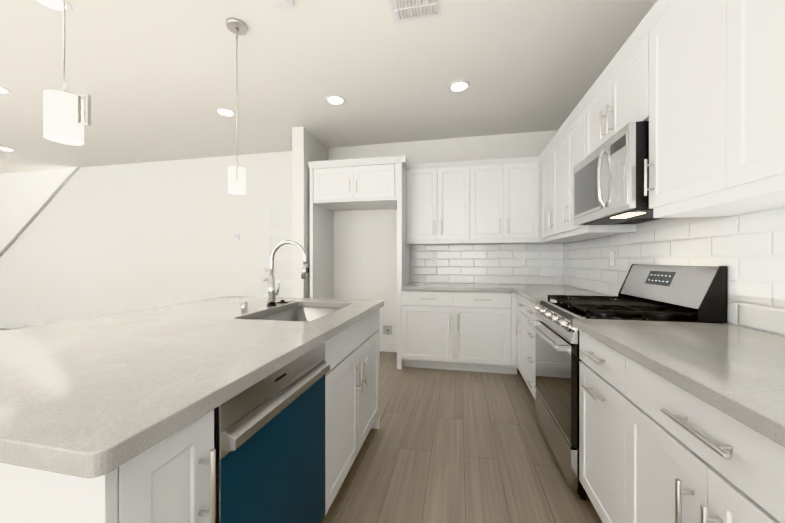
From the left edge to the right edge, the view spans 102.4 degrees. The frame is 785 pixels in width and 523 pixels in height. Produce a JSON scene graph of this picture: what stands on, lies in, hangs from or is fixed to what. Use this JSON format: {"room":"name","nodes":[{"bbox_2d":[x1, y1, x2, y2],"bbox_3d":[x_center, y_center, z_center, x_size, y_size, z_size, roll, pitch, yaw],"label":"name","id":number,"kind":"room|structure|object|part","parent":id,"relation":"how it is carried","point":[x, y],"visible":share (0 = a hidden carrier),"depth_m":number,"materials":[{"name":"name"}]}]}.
{"room":"kitchen","nodes":[
{"label":"kitchen","id":0,"kind":"room"},
{"bbox_2d":[0,168,73,249],"bbox_3d":[-5.915,-1.558,5.440,7.320,5.500,0.120,0,0,12],"label":"wall","id":1,"kind":"structure","parent":0,"point":[24,196],"depth_m":5.48,"materials":[{"name":"white paint"}]},
{"bbox_2d":[0,130,563,344],"bbox_3d":[-2.442,-0.177,4.658,9.360,2.740,0.225,0,0,12],"label":"wall","id":2,"kind":"structure","parent":0,"point":[140,236],"depth_m":4.80,"materials":[{"name":"white paint"}]},
{"bbox_2d":[0,322,36,328],"bbox_3d":[-4.480,1.143,5.074,5.200,0.100,0.014,0,0,12],"label":"baseboard","id":3,"kind":"structure","parent":2,"relation":"attached to","point":[2,325],"depth_m":5.52,"materials":[{"name":"white paint"}]},
{"bbox_2d":[0,167,80,256],"bbox_3d":[-6.093,-0.178,5.472,1.920,2.741,0.195,0,0,12],"label":"trim","id":4,"kind":"structure","parent":2,"relation":"attached to","point":[27,223],"depth_m":5.38,"materials":[{"name":"grey paint"}]},
{"bbox_2d":[233,233,239,240],"bbox_3d":[-2.283,-0.348,4.608,0.112,0.112,0.019,0,0,12],"label":"outlet","id":5,"kind":"object","parent":2,"relation":"attached to","point":[236,236],"depth_m":4.60,"materials":[{"name":"white plastic"}]},
{"bbox_2d":[259,196,291,296],"bbox_3d":[-1.462,0.143,4.436,0.910,2.100,0.016,0,0,12],"label":"door frame","id":6,"kind":"structure","parent":2,"relation":"attached to","point":[262,200],"depth_m":4.51,"materials":[{"name":"white paint"}]},
{"bbox_3d":[-1.464,0.170,4.391,0.805,2.032,0.104,0,0,12],"label":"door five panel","id":7,"kind":"part","parent":2,"relation":"part of","materials":[{"name":"white paint"}]},
{"bbox_2d":[312,156,403,211],"bbox_3d":[-0.378,-0.914,3.892,1.006,0.467,0.628,0,0,12],"label":"upper cabinet","id":8,"kind":"object","parent":2,"relation":"attached to","point":[371,183],"depth_m":3.59,"materials":[{"name":"white paint"}]},
{"bbox_2d":[360,255,364,263],"bbox_3d":[-0.403,-0.022,4.216,0.072,0.115,0.009,0,0,12],"label":"outlet","id":9,"kind":"object","parent":2,"relation":"attached to","point":[362,257],"depth_m":4.22,"materials":[{"name":"white plastic"}]},
{"bbox_2d":[381,323,393,336],"bbox_3d":[-0.070,0.908,4.133,0.170,0.170,0.038,0,0,12],"label":"outlet","id":10,"kind":"object","parent":2,"relation":"attached to","point":[387,330],"depth_m":4.15,"materials":[{"name":"white plastic"}]},
{"bbox_2d":[380,344,396,351],"bbox_3d":[-0.312,1.144,4.197,1.000,0.100,0.014,0,0,12],"label":"baseboard","id":11,"kind":"structure","parent":2,"relation":"attached to","point":[388,347],"depth_m":4.14,"materials":[{"name":"white paint"}]},
{"bbox_2d":[430,255,435,263],"bbox_3d":[0.520,-0.021,4.015,0.072,0.115,0.009,0,0,12],"label":"outlet","id":12,"kind":"object","parent":2,"relation":"attached to","point":[433,257],"depth_m":4.01,"materials":[{"name":"white plastic"}]},
{"bbox_2d":[404,160,471,247],"bbox_3d":[0.560,-0.677,3.849,0.737,0.942,0.328,0,0,12],"label":"upper cabinet","id":13,"kind":"object","parent":2,"relation":"attached to","point":[437,195],"depth_m":3.68,"materials":[{"name":"white paint"}]},
{"bbox_2d":[410,244,563,284],"bbox_3d":[1.121,0.039,3.897,1.818,0.487,0.007,0,0,12],"label":"tile backsplash","id":14,"kind":"structure","parent":2,"relation":"attached to","point":[490,264],"depth_m":3.88,"materials":[{"name":"white tile"}]},
{"bbox_2d":[472,156,539,243],"bbox_3d":[1.301,-0.676,3.693,0.778,0.942,0.328,0,0,12],"label":"upper cabinet","id":15,"kind":"object","parent":2,"relation":"attached to","point":[505,191],"depth_m":3.53,"materials":[{"name":"white paint"}]},
{"bbox_2d":[518,254,524,263],"bbox_3d":[1.556,-0.021,3.797,0.072,0.115,0.009,0,0,12],"label":"outlet","id":16,"kind":"object","parent":2,"relation":"attached to","point":[521,257],"depth_m":3.80,"materials":[{"name":"white plastic"}]},
{"bbox_2d":[0,328,601,522],"bbox_3d":[-4.458,1.258,1.295,12.280,0.120,10.100,0,0,12],"label":"floor","id":17,"kind":"structure","parent":0,"point":[447,446],"depth_m":1.89,"materials":[{"name":"wood"}]},
{"bbox_2d":[0,304,383,522],"bbox_3d":[-0.711,0.760,1.473,0.969,0.875,1.790,0,0,12],"label":"kitchen island","id":18,"kind":"object","parent":17,"relation":"on","point":[237,409],"depth_m":0.85,"materials":[{"name":"white paint"}]},
{"bbox_2d":[0,296,383,483],"bbox_3d":[-0.879,0.303,1.504,1.297,0.039,1.856,0,0,12],"label":"island countertop","id":19,"kind":"structure","parent":18,"relation":"on","point":[77,397],"depth_m":0.82,"materials":[{"name":"grey stone"}]},
{"bbox_2d":[264,240,307,307],"bbox_3d":[-0.653,0.077,2.047,0.297,0.412,0.220,0,0,12],"label":"faucet","id":20,"kind":"object","parent":19,"relation":"on","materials":[{"name":"silver metal"}]},
{"bbox_2d":[248,304,343,319],"bbox_3d":[-0.525,0.424,1.846,0.460,0.227,0.730,0,0,12],"label":"sink","id":21,"kind":"object","parent":19,"relation":"in","point":[298,311],"depth_m":2.17,"materials":[{"name":"silver metal"}]},
{"bbox_2d":[214,342,329,522],"bbox_3d":[-0.625,0.764,1.086,0.636,0.868,0.600,0,0,12],"label":"dishwasher","id":22,"kind":"object","parent":18,"relation":"in","point":[270,435],"depth_m":0.96,"materials":[{"name":"blue metal"}]},
{"bbox_2d":[400,292,511,373],"bbox_3d":[0.761,0.757,3.655,1.218,0.875,0.628,0,0,12],"label":"base cabinet","id":23,"kind":"object","parent":17,"relation":"on","point":[462,331],"depth_m":3.36,"materials":[{"name":"white paint"}]},
{"bbox_2d":[400,284,515,291],"bbox_3d":[0.733,0.300,3.641,1.168,0.039,0.651,0,0,12],"label":"countertop","id":24,"kind":"structure","parent":23,"relation":"on","point":[403,287],"depth_m":3.40,"materials":[{"name":"grey stone"}]},
{"bbox_2d":[512,292,519,373],"bbox_3d":[1.542,0.758,3.108,0.681,0.875,0.160,0,0,12],"label":"base cabinet","id":25,"kind":"object","parent":17,"relation":"on","point":[515,299],"depth_m":3.23,"materials":[{"name":"white paint"}]},
{"bbox_2d":[520,296,523,378],"bbox_3d":[1.511,0.758,2.831,0.628,0.875,0.395,0,0,12],"label":"base cabinet","id":26,"kind":"object","parent":17,"relation":"on","point":[521,297],"depth_m":2.97,"materials":[{"name":"white paint"}]},
{"bbox_2d":[524,300,610,399],"bbox_3d":[1.429,0.759,2.442,0.628,0.875,0.400,0,0,12],"label":"base cabinet","id":27,"kind":"object","parent":17,"relation":"on","point":[529,312],"depth_m":2.61,"materials":[{"name":"white paint"}]},
{"bbox_2d":[579,332,619,522],"bbox_3d":[1.184,0.760,1.278,0.628,0.875,0.440,0,0,12],"label":"base cabinet","id":28,"kind":"object","parent":17,"relation":"on","point":[599,367],"depth_m":1.33,"materials":[{"name":"white paint"}]},
{"bbox_2d":[527,264,726,499],"bbox_3d":[1.250,0.610,1.882,0.726,1.175,0.753,0,0,12],"label":"gas range","id":29,"kind":"object","parent":17,"relation":"on","point":[676,293],"visible":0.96,"depth_m":1.70,"materials":[{"name":"silver metal"}]},
{"bbox_2d":[620,356,784,522],"bbox_3d":[1.061,0.761,0.691,0.628,0.875,0.760,0,0,12],"label":"base cabinet","id":30,"kind":"object","parent":17,"relation":"on","point":[681,422],"depth_m":0.81,"materials":[{"name":"white paint"}]},
{"bbox_2d":[573,318,784,451],"bbox_3d":[0.901,0.305,0.022,0.651,0.039,3.016,0,0,12],"label":"countertop","id":31,"kind":"structure","parent":30,"relation":"on","point":[737,371],"depth_m":0.91,"materials":[{"name":"grey stone"}]},
{"bbox_2d":[292,127,327,297],"bbox_3d":[-1.019,-0.176,3.988,0.140,2.740,0.710,0,0,12],"label":"wall","id":32,"kind":"structure","parent":0,"point":[307,146],"depth_m":3.65,"materials":[{"name":"white paint"}]},
{"bbox_2d":[0,0,656,173],"bbox_3d":[-4.582,-1.666,0.699,12.280,0.250,8.890,0,0,12],"label":"ceiling","id":33,"kind":"structure","parent":0,"point":[155,80],"depth_m":2.56,"materials":[{"name":"white paint"}]},
{"bbox_2d":[0,86,11,93],"bbox_3d":[-3.554,-1.542,2.818,0.195,0.010,0.195,0,0,6],"label":"recessed light","id":34,"kind":"object","parent":33,"relation":"in","point":[3,90],"depth_m":2.86,"materials":[{"name":"white plastic"}]},
{"bbox_2d":[0,147,15,151],"bbox_3d":[-5.337,-1.544,4.348,0.195,0.010,0.195,0,0,-27],"label":"recessed light","id":35,"kind":"object","parent":33,"relation":"in","point":[1,148],"depth_m":4.35,"materials":[{"name":"white plastic"}]},
{"bbox_2d":[33,0,72,12],"bbox_3d":[-2.028,-1.540,1.864,0.195,0.010,0.195,0,0,6],"label":"recessed light","id":36,"kind":"object","parent":33,"relation":"in","point":[55,5],"depth_m":1.90,"materials":[{"name":"white plastic"}]},
{"bbox_2d":[44,0,90,144],"bbox_3d":[-1.197,-0.995,1.158,0.157,1.095,0.132,0,0,12],"label":"pendant light","id":37,"kind":"object","parent":33,"relation":"hanging from","point":[64,116],"visible":1,"depth_m":1.14,"materials":[{"name":"white glass"}]},
{"bbox_2d":[215,108,235,116],"bbox_3d":[-1.732,-1.542,3.273,0.195,0.010,0.195,0,0,6],"label":"recessed light","id":38,"kind":"object","parent":33,"relation":"in","point":[222,111],"depth_m":3.27,"materials":[{"name":"white plastic"}]},
{"bbox_2d":[226,18,247,193],"bbox_3d":[-1.020,-0.996,2.061,0.132,1.095,0.142,0,0,12],"label":"pendant light","id":39,"kind":"object","parent":33,"relation":"hanging from","point":[236,174],"visible":1,"depth_m":2.05,"materials":[{"name":"white glass"}]},
{"bbox_2d":[270,0,293,10],"bbox_3d":[-0.651,-1.526,1.850,0.136,0.037,0.136,0,0,12],"label":"smoke detector","id":40,"kind":"object","parent":33,"relation":"attached to","point":[283,5],"visible":0.96,"depth_m":1.86,"materials":[{"name":"white plastic"}]},
{"bbox_2d":[325,95,345,104],"bbox_3d":[-0.547,-1.542,3.024,0.195,0.010,0.195,0,0,6],"label":"recessed light","id":41,"kind":"object","parent":33,"relation":"in","point":[331,99],"depth_m":3.00,"materials":[{"name":"white plastic"}]},
{"bbox_2d":[388,0,440,22],"bbox_3d":[0.138,-1.538,1.909,0.300,0.013,0.200,0,0,12],"label":"ceiling vent","id":42,"kind":"object","parent":33,"relation":"in","point":[416,7],"visible":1,"depth_m":1.93,"materials":[{"name":"white plastic"}]},
{"bbox_2d":[448,80,469,91],"bbox_3d":[0.588,-1.541,2.785,0.195,0.010,0.195,0,0,6],"label":"recessed light","id":43,"kind":"object","parent":33,"relation":"in","point":[453,86],"depth_m":2.78,"materials":[{"name":"white plastic"}]},
{"bbox_2d":[508,284,616,303],"bbox_3d":[1.530,0.301,3.011,0.651,0.039,1.557,0,0,12],"label":"countertop","id":44,"kind":"structure","parent":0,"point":[534,293],"depth_m":2.91,"materials":[{"name":"grey stone"}]},
{"bbox_2d":[588,208,779,323],"bbox_3d":[1.185,-0.170,-0.543,0.120,2.740,8.670,0,0,12],"label":"wall","id":45,"kind":"structure","parent":0,"point":[660,223],"depth_m":1.86,"materials":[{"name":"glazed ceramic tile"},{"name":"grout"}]},
{"bbox_2d":[540,124,606,243],"bbox_3d":[1.700,-0.676,3.000,0.328,0.942,0.816,0,0,12],"label":"upper cabinet","id":46,"kind":"object","parent":45,"relation":"attached to","point":[552,158],"depth_m":3.04,"materials":[{"name":"white paint"}]},
{"bbox_2d":[564,100,635,239],"bbox_3d":[1.577,-0.675,2.415,0.328,0.942,0.378,0,0,12],"label":"upper cabinet","id":47,"kind":"object","parent":45,"relation":"attached to","point":[574,126],"depth_m":2.49,"materials":[{"name":"white paint"}]},
{"bbox_2d":[584,16,647,158],"bbox_3d":[1.458,-0.910,1.847,0.328,0.470,0.776,0,0,12],"label":"upper cabinet","id":48,"kind":"object","parent":45,"relation":"attached to","point":[619,98],"depth_m":1.77,"materials":[{"name":"white paint"}]},
{"bbox_2d":[573,121,662,224],"bbox_3d":[1.396,-0.460,1.860,0.437,0.422,0.760,0,0,12],"label":"microwave","id":49,"kind":"object","parent":48,"relation":"attached to","point":[608,181],"visible":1,"depth_m":1.70,"materials":[{"name":"silver metal"}]},
{"bbox_2d":[564,208,784,335],"bbox_3d":[1.465,0.043,1.095,0.007,0.487,5.350,0,0,12],"label":"tile backsplash","id":50,"kind":"structure","parent":45,"relation":"attached to","point":[748,250],"depth_m":1.47,"materials":[{"name":"white tile"}]},
{"bbox_2d":[610,251,614,265],"bbox_3d":[1.756,-0.019,2.521,0.009,0.115,0.072,0,0,12],"label":"outlet","id":51,"kind":"object","parent":50,"relation":"attached to","point":[612,258],"visible":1,"depth_m":2.48,"materials":[{"name":"white plastic"}]},
{"bbox_2d":[644,0,784,217],"bbox_3d":[1.331,-0.673,1.247,0.328,0.942,0.443,0,0,12],"label":"upper cabinet","id":52,"kind":"object","parent":45,"relation":"attached to","point":[681,33],"depth_m":1.28,"materials":[{"name":"white paint"}]},
{"bbox_2d":[716,0,784,207],"bbox_3d":[1.207,-0.672,0.658,0.328,0.942,0.760,0,0,12],"label":"upper cabinet","id":53,"kind":"object","parent":45,"relation":"attached to","point":[750,34],"depth_m":0.99,"materials":[{"name":"white paint"}]}
]}

